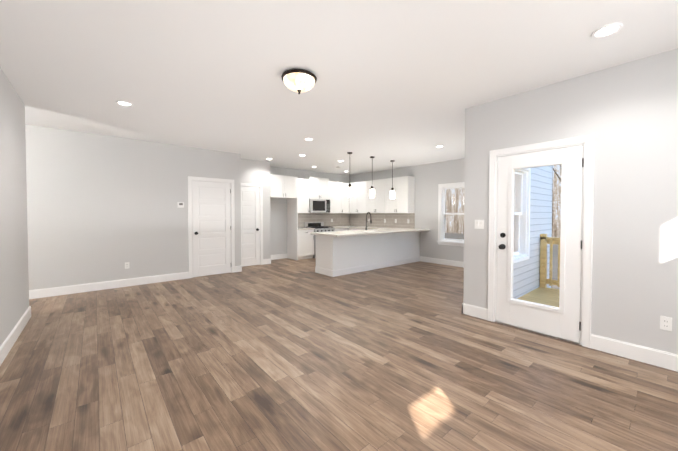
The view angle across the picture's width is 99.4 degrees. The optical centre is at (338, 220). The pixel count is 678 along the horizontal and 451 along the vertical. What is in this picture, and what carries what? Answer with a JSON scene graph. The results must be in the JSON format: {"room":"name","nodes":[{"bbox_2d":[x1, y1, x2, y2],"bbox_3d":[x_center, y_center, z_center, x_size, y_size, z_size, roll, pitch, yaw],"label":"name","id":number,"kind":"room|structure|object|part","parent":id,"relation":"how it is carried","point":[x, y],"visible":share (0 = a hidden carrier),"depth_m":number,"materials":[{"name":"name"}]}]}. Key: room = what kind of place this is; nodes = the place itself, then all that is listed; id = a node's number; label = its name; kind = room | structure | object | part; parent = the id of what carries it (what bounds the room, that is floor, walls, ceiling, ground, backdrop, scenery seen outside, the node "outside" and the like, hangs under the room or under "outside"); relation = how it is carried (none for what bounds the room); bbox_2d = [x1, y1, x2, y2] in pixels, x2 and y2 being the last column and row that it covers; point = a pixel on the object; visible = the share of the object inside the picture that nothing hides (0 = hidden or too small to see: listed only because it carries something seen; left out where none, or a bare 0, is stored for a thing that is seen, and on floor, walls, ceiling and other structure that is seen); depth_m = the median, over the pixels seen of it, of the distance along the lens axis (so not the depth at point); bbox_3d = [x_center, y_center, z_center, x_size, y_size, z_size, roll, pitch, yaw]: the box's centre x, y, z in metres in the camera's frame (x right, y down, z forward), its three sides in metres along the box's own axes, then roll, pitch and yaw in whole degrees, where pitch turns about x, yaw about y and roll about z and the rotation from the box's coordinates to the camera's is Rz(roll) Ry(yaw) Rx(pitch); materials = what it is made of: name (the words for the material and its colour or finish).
{"room":"empty living room","nodes":[
{"label":"empty living room","id":0,"kind":"room"},
{"bbox_2d":[0,67,31,345],"bbox_3d":[-1.772,-0.052,0.979,0.140,2.740,7.100,-1,2,-40],"label":"wall","id":1,"kind":"structure","parent":0,"point":[15,135],"depth_m":3.12,"materials":[{"name":"grey paint"}]},
{"bbox_2d":[0,306,30,365],"bbox_3d":[-1.749,1.245,1.067,0.014,0.142,7.064,-1,2,-40],"label":"baseboard","id":2,"kind":"structure","parent":1,"relation":"attached to","point":[14,334],"depth_m":2.98,"materials":[{"name":"white wood"}]},
{"bbox_2d":[32,125,240,289],"bbox_3d":[-4.443,-0.134,4.953,5.550,2.740,0.120,-1,2,-40],"label":"wall","id":3,"kind":"structure","parent":0,"point":[77,207],"depth_m":5.17,"materials":[{"name":"grey paint"}]},
{"bbox_2d":[29,272,188,298],"bbox_3d":[-4.774,1.172,4.612,4.330,0.142,0.014,-1,2,-40],"label":"baseboard","id":4,"kind":"structure","parent":3,"relation":"attached to","point":[63,290],"depth_m":5.11,"materials":[{"name":"white wood"}]},
{"bbox_2d":[177,202,183,207],"bbox_3d":[-3.234,-0.313,5.881,0.120,0.110,0.024,-1,2,-40],"label":"thermostat","id":5,"kind":"object","parent":3,"relation":"attached to","point":[180,204],"visible":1,"depth_m":5.87,"materials":[{"name":"white plastic"}]},
{"bbox_2d":[188,176,234,277],"bbox_3d":[-2.805,0.144,6.336,0.964,2.127,0.141,-1,2,-40],"label":"door frame","id":6,"kind":"structure","parent":3,"relation":"attached to","point":[190,241],"depth_m":6.17,"materials":[{"name":"white wood"}]},
{"bbox_2d":[192,181,230,276],"bbox_3d":[-2.787,0.183,6.315,0.796,2.034,0.035,-1,2,-40],"label":"door","id":7,"kind":"structure","parent":3,"relation":"in","point":[211,225],"depth_m":6.29,"materials":[{"name":"white wood"}]},
{"bbox_2d":[240,158,271,258],"bbox_3d":[-2.282,-0.186,7.482,1.020,2.740,0.120,-1,2,-40],"label":"wall","id":8,"kind":"structure","parent":0,"point":[252,171],"depth_m":7.65,"materials":[{"name":"grey paint"}]},
{"bbox_2d":[235,265,241,271],"bbox_3d":[-2.450,1.124,6.931,0.014,0.142,0.544,-1,2,-40],"label":"baseboard","id":9,"kind":"structure","parent":8,"relation":"attached to","point":[239,268],"depth_m":6.69,"materials":[{"name":"white wood"}]},
{"bbox_2d":[241,186,259,266],"bbox_3d":[-2.329,0.161,7.399,0.596,2.034,0.035,-1,2,-40],"label":"door","id":10,"kind":"structure","parent":8,"relation":"in","point":[250,234],"depth_m":7.42,"materials":[{"name":"white wood"}]},
{"bbox_2d":[241,183,262,264],"bbox_3d":[-2.347,0.122,7.419,0.764,2.127,0.141,-1,2,-40],"label":"door frame","id":11,"kind":"structure","parent":8,"relation":"attached to","point":[260,186],"depth_m":7.58,"materials":[{"name":"white wood"}]},
{"bbox_2d":[263,258,271,263],"bbox_3d":[-2.022,1.102,8.002,0.014,0.142,0.564,-1,2,-40],"label":"baseboard","id":12,"kind":"structure","parent":8,"relation":"attached to","point":[268,261],"depth_m":7.73,"materials":[{"name":"white wood"}]},
{"bbox_2d":[240,166,347,254],"bbox_3d":[-3.464,-0.181,7.253,10.020,2.740,0.120,-1,2,-40],"label":"wall","id":13,"kind":"structure","parent":0,"point":[279,206],"depth_m":8.67,"materials":[{"name":"grey paint"}]},
{"bbox_2d":[271,253,286,259],"bbox_3d":[-1.907,1.092,8.513,0.850,0.142,0.014,-1,2,-40],"label":"baseboard","id":14,"kind":"structure","parent":13,"relation":"attached to","point":[278,256],"depth_m":8.61,"materials":[{"name":"white wood"}]},
{"bbox_2d":[270,174,296,198],"bbox_3d":[-1.708,-0.942,8.238,0.846,0.620,0.620,-1,2,-40],"label":"upper cabinet","id":15,"kind":"object","parent":13,"relation":"attached to","point":[283,187],"visible":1,"depth_m":8.01,"materials":[{"name":"white wood"}]},
{"bbox_2d":[298,178,308,212],"bbox_3d":[-1.232,-0.739,8.815,0.575,1.050,0.363,-1,2,-40],"label":"upper cabinet","id":16,"kind":"object","parent":13,"relation":"attached to","point":[303,195],"visible":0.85,"depth_m":8.76,"materials":[{"name":"white wood"}]},
{"bbox_2d":[303,177,328,199],"bbox_3d":[-0.714,-1.008,9.236,0.760,0.690,0.383,-1,2,-40],"label":"upper cabinet","id":17,"kind":"object","parent":13,"relation":"attached to","point":[318,188],"visible":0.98,"depth_m":9.09,"materials":[{"name":"white wood"}]},
{"bbox_2d":[309,199,329,212],"bbox_3d":[-0.685,-0.442,9.212,0.754,0.436,0.457,-1,2,-40],"label":"microwave","id":18,"kind":"object","parent":17,"relation":"attached to","point":[319,206],"visible":0.96,"depth_m":9.03,"materials":[{"name":"silver metal"}]},
{"bbox_2d":[298,213,349,227],"bbox_3d":[-0.594,-0.003,9.605,2.550,0.456,0.007,-1,2,-40],"label":"tile backsplash","id":19,"kind":"structure","parent":13,"relation":"attached to","point":[339,219],"depth_m":9.74,"materials":[{"name":"grey tile"}]},
{"bbox_2d":[329,181,342,212],"bbox_3d":[-0.200,-0.757,9.690,0.600,1.050,0.363,-1,2,-40],"label":"upper cabinet","id":20,"kind":"object","parent":13,"relation":"attached to","point":[336,196],"visible":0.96,"depth_m":9.60,"materials":[{"name":"white wood"}]},
{"bbox_2d":[343,183,348,212],"bbox_3d":[0.128,-0.763,10.003,0.300,1.050,0.310,-1,2,-40],"label":"cabinet filler","id":21,"kind":"structure","parent":13,"relation":"attached to","point":[345,203],"depth_m":9.88,"materials":[{"name":"white wood"}]},
{"bbox_2d":[0,258,677,450],"bbox_3d":[-0.387,1.311,3.749,10.140,0.100,9.490,-1,2,-40],"label":"floor","id":22,"kind":"structure","parent":0,"point":[276,356],"depth_m":2.39,"materials":[{"name":"brown wood"}]},
{"bbox_2d":[287,177,297,259],"bbox_3d":[-1.388,-0.048,8.550,0.018,2.420,0.587,-1,2,-40],"label":"panel","id":23,"kind":"object","parent":22,"relation":"on","point":[292,228],"visible":0.69,"depth_m":8.52,"materials":[{"name":"white wood"}]},
{"bbox_2d":[298,229,313,259],"bbox_3d":[-1.149,0.718,8.747,0.575,0.880,0.620,-1,2,-40],"label":"base cabinet","id":24,"kind":"object","parent":22,"relation":"on","point":[305,244],"visible":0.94,"depth_m":8.54,"materials":[{"name":"white wood"}]},
{"bbox_2d":[304,222,334,257],"bbox_3d":[-0.614,0.607,9.151,0.760,1.085,0.674,-1,2,-40],"label":"range","id":25,"kind":"object","parent":22,"relation":"on","point":[319,226],"visible":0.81,"depth_m":9.11,"materials":[{"name":"silver metal"}]},
{"bbox_2d":[335,228,347,230],"bbox_3d":[-0.103,0.700,9.634,0.637,0.880,0.620,-1,2,-40],"label":"base cabinet","id":26,"kind":"object","parent":22,"relation":"on","point":[341,229],"visible":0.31,"depth_m":9.44,"materials":[{"name":"white"}]},
{"bbox_2d":[315,231,420,276],"bbox_3d":[0.886,0.746,7.402,3.211,0.880,0.650,-1,2,-40],"label":"base cabinet","id":27,"kind":"object","parent":22,"relation":"on","point":[340,256],"visible":0.81,"depth_m":6.74,"materials":[{"name":"white wood"}]},
{"bbox_2d":[310,228,428,236],"bbox_3d":[0.923,0.287,7.260,3.327,0.040,0.960,-1,2,-40],"label":"countertop","id":28,"kind":"structure","parent":27,"relation":"on","point":[362,232],"depth_m":6.80,"materials":[{"name":"stone"}]},
{"bbox_2d":[365,212,371,229],"bbox_3d":[0.798,0.022,7.606,0.110,0.476,0.222,-1,2,-40],"label":"kitchen faucet","id":29,"kind":"object","parent":28,"relation":"on","point":[367,221],"visible":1,"depth_m":7.61,"materials":[{"name":"black"}]},
{"bbox_3d":[0.815,0.703,9.478,0.633,0.880,0.865,-1,2,-40],"label":"base cabinet","id":30,"kind":"object","parent":22,"relation":"on","visible":0},
{"bbox_2d":[298,227,314,229],"bbox_3d":[-1.151,0.257,8.740,0.575,0.040,0.612,-1,2,-40],"label":"countertop","id":31,"kind":"structure","parent":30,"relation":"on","point":[301,228],"depth_m":8.51,"materials":[{"name":"stone"}]},
{"bbox_2d":[331,226,347,228],"bbox_3d":[-0.127,0.239,9.609,0.579,0.040,0.612,-1,2,-40],"label":"countertop","id":32,"kind":"structure","parent":30,"relation":"on","point":[335,227],"depth_m":9.81,"materials":[{"name":"stone"}]},
{"bbox_2d":[347,226,391,228],"bbox_3d":[0.888,0.244,9.366,0.655,0.040,2.296,-1,2,-40],"label":"countertop","id":33,"kind":"structure","parent":30,"relation":"on","point":[359,227],"depth_m":9.07,"materials":[{"name":"stone"}]},
{"bbox_2d":[0,0,677,175],"bbox_3d":[-0.387,-1.528,3.691,10.140,0.100,9.490,-1,2,-40],"label":"ceiling","id":34,"kind":"structure","parent":0,"point":[404,83],"depth_m":2.67,"materials":[{"name":"white paint"}]},
{"bbox_2d":[116,100,132,105],"bbox_3d":[-2.708,-1.471,3.631,0.176,0.012,0.176,-1,2,-40],"label":"recessed light","id":35,"kind":"object","parent":34,"relation":"in","point":[123,103],"visible":0.96,"depth_m":3.63,"materials":[{"name":"white plastic"}]},
{"bbox_2d":[281,69,316,93],"bbox_3d":[-0.404,-1.372,2.926,0.356,0.181,0.356,-1,2,-40],"label":"flush-mount ceiling light","id":36,"kind":"object","parent":34,"relation":"attached to","point":[298,80],"visible":1,"depth_m":2.82,"materials":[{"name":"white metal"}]},
{"bbox_2d":[347,152,352,196],"bbox_3d":[0.248,-1.040,6.555,0.136,0.992,0.136,-1,2,-40],"label":"pendant light","id":37,"kind":"object","parent":34,"relation":"hanging from","point":[349,190],"visible":1,"depth_m":6.51,"materials":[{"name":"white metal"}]},
{"bbox_2d":[369,156,374,197],"bbox_3d":[0.812,-1.050,7.034,0.136,0.992,0.136,-1,2,-40],"label":"pendant light","id":38,"kind":"object","parent":34,"relation":"hanging from","point":[372,191],"visible":1,"depth_m":6.99,"materials":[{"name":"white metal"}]},
{"bbox_2d":[390,160,394,198],"bbox_3d":[1.399,-1.061,7.532,0.136,0.992,0.136,-1,2,-40],"label":"pendant light","id":39,"kind":"object","parent":34,"relation":"hanging from","point":[392,193],"visible":1,"depth_m":7.50,"materials":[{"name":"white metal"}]},
{"bbox_2d":[592,23,622,37],"bbox_3d":[2.041,-1.441,2.192,0.176,0.012,0.176,-1,2,-40],"label":"recessed light","id":40,"kind":"object","parent":34,"relation":"in","point":[607,30],"visible":1,"depth_m":2.19,"materials":[{"name":"white plastic"}]},
{"bbox_2d":[348,158,464,261],"bbox_3d":[2.346,-0.202,8.242,0.120,2.740,6.130,-1,2,-40],"label":"wall","id":41,"kind":"structure","parent":0,"point":[429,177],"depth_m":7.95,"materials":[{"name":"grey paint"}]},
{"bbox_2d":[349,181,365,212],"bbox_3d":[0.735,-0.758,9.752,0.363,1.050,0.812,-1,2,-40],"label":"upper cabinet","id":42,"kind":"object","parent":41,"relation":"attached to","point":[357,201],"visible":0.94,"depth_m":9.62,"materials":[{"name":"white wood"}]},
{"bbox_2d":[366,179,385,212],"bbox_3d":[1.262,-0.745,9.131,0.363,1.050,0.812,-1,2,-40],"label":"upper cabinet","id":43,"kind":"object","parent":41,"relation":"attached to","point":[377,204],"visible":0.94,"depth_m":8.99,"materials":[{"name":"white wood"}]},
{"bbox_2d":[350,213,414,228],"bbox_3d":[1.289,-0.001,9.386,0.010,0.447,2.776,-1,2,-40],"label":"tile backsplash","id":44,"kind":"structure","parent":41,"relation":"attached to","point":[350,219],"depth_m":9.19,"materials":[{"name":"grey tile"}]},
{"bbox_2d":[386,176,414,212],"bbox_3d":[1.788,-0.733,8.510,0.363,1.050,0.812,-1,2,-40],"label":"upper cabinet","id":45,"kind":"object","parent":41,"relation":"attached to","point":[403,201],"visible":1,"depth_m":8.30,"materials":[{"name":"white wood"}]},
{"bbox_2d":[420,256,463,267],"bbox_3d":[3.233,1.121,7.120,0.014,0.142,2.869,-1,2,-40],"label":"baseboard","id":46,"kind":"structure","parent":41,"relation":"attached to","point":[422,259],"depth_m":7.67,"materials":[{"name":"white wood"}]},
{"bbox_2d":[437,182,464,246],"bbox_3d":[3.057,-0.150,7.397,0.200,1.619,1.070,-1,2,-40],"label":"window","id":47,"kind":"structure","parent":41,"relation":"in","point":[442,188],"depth_m":7.68,"materials":[{"name":"white"}]},
{"bbox_3d":[3.075,-0.165,7.411,0.039,1.316,0.756,-1,2,-40],"label":"window glass","id":48,"kind":"part","parent":47,"relation":"part of","materials":[{"name":"clear glass"}]},
{"bbox_2d":[514,184,514,226],"bbox_3d":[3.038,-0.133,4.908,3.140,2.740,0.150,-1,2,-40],"label":"wall","id":49,"kind":"structure","parent":0,"point":[514,184],"depth_m":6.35,"materials":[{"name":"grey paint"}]},
{"bbox_2d":[514,168,530,262],"bbox_3d":[2.808,-0.095,4.707,1.120,1.619,0.250,-1,2,-40],"label":"window","id":50,"kind":"structure","parent":49,"relation":"in","point":[521,247],"depth_m":4.95,"materials":[{"name":"white"}]},
{"bbox_2d":[513,166,552,298],"bbox_3d":[2.984,0.235,2.567,0.020,3.900,3.358,-1,2,-40],"label":"wall","id":51,"kind":"structure","parent":0,"point":[543,218],"depth_m":3.34,"materials":[{"name":"blue plastic"}]},
{"bbox_2d":[463,48,677,354],"bbox_3d":[2.851,-0.085,2.586,0.150,2.740,3.450,-1,2,-40],"label":"wall","id":52,"kind":"structure","parent":0,"point":[630,108],"depth_m":2.72,"materials":[{"name":"grey paint"}]},
{"bbox_2d":[462,303,487,319],"bbox_3d":[1.778,1.190,3.750,0.014,0.142,0.354,-1,2,-40],"label":"baseboard","id":53,"kind":"structure","parent":52,"relation":"attached to","point":[475,311],"depth_m":3.74,"materials":[{"name":"white wood"}]},
{"bbox_2d":[475,220,483,228],"bbox_3d":[1.803,0.052,3.700,0.012,0.116,0.116,-1,2,-40],"label":"light switch","id":54,"kind":"object","parent":52,"relation":"attached to","point":[479,224],"visible":1,"depth_m":3.70,"materials":[{"name":"white plastic"}]},
{"bbox_2d":[496,145,583,342],"bbox_3d":[2.228,0.244,3.252,0.176,2.025,0.818,-1,2,-40],"label":"exterior door","id":55,"kind":"structure","parent":52,"relation":"in","point":[562,320],"depth_m":3.12,"materials":[{"name":"white wood"}]},
{"bbox_2d":[512,166,560,306],"bbox_3d":[2.225,0.172,3.253,0.006,1.568,0.488,-1,2,-40],"label":"glass window","id":56,"kind":"structure","parent":55,"relation":"attached to","point":[536,235],"depth_m":3.23,"materials":[{"name":"clear glass"}]},
{"bbox_3d":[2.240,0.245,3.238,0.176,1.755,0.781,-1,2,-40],"label":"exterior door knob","id":57,"kind":"part","parent":55,"relation":"part of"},
{"bbox_2d":[488,134,594,347],"bbox_3d":[2.254,0.207,3.279,0.171,2.127,0.984,-1,2,-40],"label":"door frame","id":58,"kind":"structure","parent":52,"relation":"attached to","point":[586,142],"depth_m":2.93,"materials":[{"name":"white wood"}]},
{"bbox_2d":[590,334,677,371],"bbox_3d":[3.199,1.224,2.076,0.014,0.142,2.140,-1,2,-40],"label":"baseboard","id":59,"kind":"structure","parent":52,"relation":"attached to","point":[660,358],"depth_m":2.63,"materials":[{"name":"white wood"}]},
{"bbox_2d":[660,316,671,330],"bbox_3d":[2.839,0.897,2.498,0.008,0.116,0.070,-1,2,-40],"label":"outlet","id":60,"kind":"object","parent":52,"relation":"attached to","point":[665,323],"visible":1,"depth_m":2.50,"materials":[{"name":"white plastic"}]},
{"label":"outside","id":61,"kind":"structure","parent":0,"visible":0},
{"bbox_2d":[444,233,559,288],"bbox_3d":[17.834,1.906,28.283,55.790,0.300,80.000,-1,2,-40],"label":"ground","id":62,"kind":"structure","parent":61,"point":[554,258],"depth_m":15.93,"materials":[{"name":"brown plant"}]},
{"bbox_2d":[445,165,560,216],"bbox_3d":[5.089,-13.527,21.654,30.555,30.978,60.810,-1,2,-40],"label":"bare trees","id":63,"kind":"object","parent":62,"relation":"on","point":[553,170],"depth_m":21.88,"materials":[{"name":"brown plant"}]},
{"bbox_2d":[517,287,559,306],"bbox_3d":[3.974,1.788,3.412,2.538,0.960,3.358,-1,2,-40],"label":"deck","id":64,"kind":"object","parent":62,"relation":"on","point":[543,293],"depth_m":4.82,"materials":[{"name":"brown wood"}]},
{"bbox_2d":[540,234,559,287],"bbox_3d":[4.897,0.787,4.188,0.091,1.010,3.328,-1,2,-40],"label":"deck railing","id":65,"kind":"object","parent":64,"relation":"on","point":[545,281],"depth_m":5.33,"materials":[{"name":"brown wood"}]},
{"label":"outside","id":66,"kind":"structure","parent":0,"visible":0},
{"bbox_2d":[445,165,560,237],"bbox_3d":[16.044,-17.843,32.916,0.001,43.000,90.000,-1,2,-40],"label":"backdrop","id":67,"kind":"structure","parent":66,"point":[452,204],"depth_m":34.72,"materials":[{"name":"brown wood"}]}
]}

